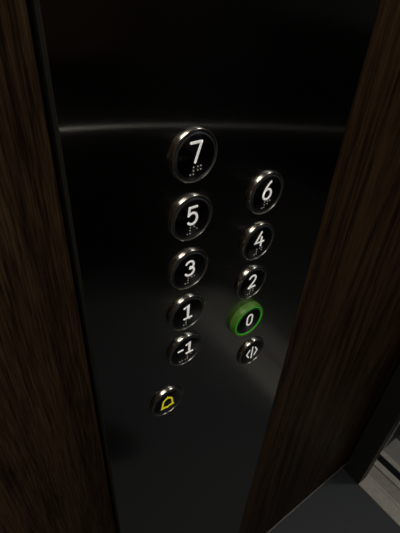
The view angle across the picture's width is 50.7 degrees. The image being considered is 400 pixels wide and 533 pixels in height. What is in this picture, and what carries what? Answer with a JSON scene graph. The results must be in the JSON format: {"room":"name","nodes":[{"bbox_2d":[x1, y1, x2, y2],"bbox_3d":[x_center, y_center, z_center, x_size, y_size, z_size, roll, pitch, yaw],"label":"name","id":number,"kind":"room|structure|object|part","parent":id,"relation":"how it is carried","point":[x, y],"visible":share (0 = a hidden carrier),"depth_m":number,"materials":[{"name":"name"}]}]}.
{"room":"elevator interior","nodes":[
{"label":"elevator interior","id":0,"kind":"room"},
{"bbox_2d":[0,0,399,532],"bbox_3d":[-0.175,0.028,0.280,1.832,2.347,0.025,-22,44,-30],"label":"wall","id":1,"kind":"structure","parent":0,"point":[342,356],"depth_m":0.46,"materials":[{"name":"brown wood"}]},
{"bbox_2d":[267,462,347,532],"bbox_3d":[0.282,0.745,1.309,0.548,0.007,0.027,-22,44,-30],"label":"baseboard","id":2,"kind":"structure","parent":1,"relation":"attached to","point":[347,462],"depth_m":1.33,"materials":[{"name":"silver metal"}]},
{"bbox_2d":[383,421,399,449],"bbox_3d":[0.752,-0.275,0.877,0.186,2.198,0.074,-22,44,-30],"label":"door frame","id":3,"kind":"structure","parent":1,"relation":"attached to","point":[396,432],"depth_m":1.46,"materials":[{"name":"grey metal"}]},
{"bbox_2d":[269,468,399,532],"bbox_3d":[0.167,1.359,0.532,1.822,0.030,1.500,-22,44,-30],"label":"floor","id":4,"kind":"structure","parent":0,"point":[340,505],"depth_m":1.30,"materials":[{"name":"grey plastic"}]},
{"bbox_2d":[344,363,399,483],"bbox_3d":[0.979,0.116,0.289,0.060,2.377,1.465,-22,44,-30],"label":"wall","id":5,"kind":"structure","parent":0,"point":[385,418],"depth_m":1.23,"materials":[{"name":"grey metal"}]},
{"bbox_2d":[358,460,399,525],"bbox_3d":[0.837,0.934,1.129,0.123,0.024,0.988,-22,44,-30],"label":"door sill","id":6,"kind":"structure","parent":5,"relation":"attached to","point":[380,484],"depth_m":1.37,"materials":[{"name":"metal"}]},
{"bbox_3d":[0.837,0.937,1.131,0.123,0.016,0.988,-22,44,-30],"label":"plate","id":7,"kind":"part","parent":6,"relation":"part of","materials":[{"name":"metal"}]},
{"bbox_2d":[380,438,399,472],"bbox_3d":[0.949,0.889,1.198,0.103,0.022,0.988,-22,44,-30],"label":"sill","id":8,"kind":"structure","parent":5,"relation":"attached to","point":[391,453],"depth_m":1.47,"materials":[{"name":"metal"}]},
{"bbox_3d":[0.958,0.887,1.204,0.082,0.019,0.988,-22,44,-30],"label":"plate","id":9,"kind":"part","parent":8,"relation":"part of","materials":[{"name":"metal"}]},
{"bbox_3d":[-0.192,0.031,0.299,1.882,2.377,0.015,-22,44,-30],"label":"wall","id":10,"kind":"structure","parent":0,"visible":0},
{"bbox_2d":[26,0,379,532],"bbox_3d":[0.014,-0.032,0.389,0.272,2.327,0.050,-22,44,-30],"label":"control panel","id":11,"kind":"object","parent":10,"relation":"attached to","point":[274,82],"depth_m":0.34,"materials":[{"name":"metal"}]},
{"bbox_3d":[-0.036,0.147,0.461,0.042,0.042,0.004,-22,44,-30],"label":"lift button","id":12,"kind":"part","parent":11,"relation":"part of","materials":[{"name":"black metal"}]},
{"bbox_3d":[-0.015,0.084,0.428,0.042,0.042,0.004,-22,44,-30],"label":"lift button","id":13,"kind":"part","parent":11,"relation":"part of","materials":[{"name":"black metal"}]},
{"bbox_3d":[-0.012,0.043,0.397,0.042,0.042,0.004,-22,44,-30],"label":"lift button","id":14,"kind":"part","parent":11,"relation":"part of","materials":[{"name":"black metal"}]},
{"bbox_3d":[-0.009,0.003,0.365,0.042,0.042,0.004,-22,44,-30],"label":"lift button","id":15,"kind":"part","parent":11,"relation":"part of","materials":[{"name":"black metal"}]},
{"bbox_3d":[-0.007,-0.038,0.334,0.042,0.042,0.004,-22,44,-30],"label":"lift button","id":16,"kind":"part","parent":11,"relation":"part of","materials":[{"name":"black metal"}]},
{"bbox_3d":[-0.004,-0.079,0.303,0.042,0.042,0.004,-22,44,-30],"label":"lift button","id":17,"kind":"part","parent":11,"relation":"part of","materials":[{"name":"black metal"}]},
{"bbox_3d":[0.052,0.059,0.467,0.044,0.044,0.008,-22,44,-30],"label":"lift button","id":18,"kind":"part","parent":11,"relation":"part of","materials":[{"name":"green plastic"}]},
{"bbox_3d":[0.063,0.105,0.519,0.042,0.042,0.004,-22,44,-30],"label":"lift button","id":19,"kind":"part","parent":11,"relation":"part of","materials":[{"name":"black metal"}]},
{"bbox_3d":[0.053,0.017,0.437,0.042,0.042,0.004,-22,44,-30],"label":"lift button","id":20,"kind":"part","parent":11,"relation":"part of","materials":[{"name":"black metal"}]},
{"bbox_3d":[0.056,-0.024,0.405,0.042,0.042,0.004,-22,44,-30],"label":"lift button","id":21,"kind":"part","parent":11,"relation":"part of","materials":[{"name":"black metal"}]},
{"bbox_3d":[0.059,-0.065,0.374,0.042,0.042,0.004,-22,44,-30],"label":"lift button","id":22,"kind":"part","parent":11,"relation":"part of","materials":[{"name":"black metal"}]}
]}

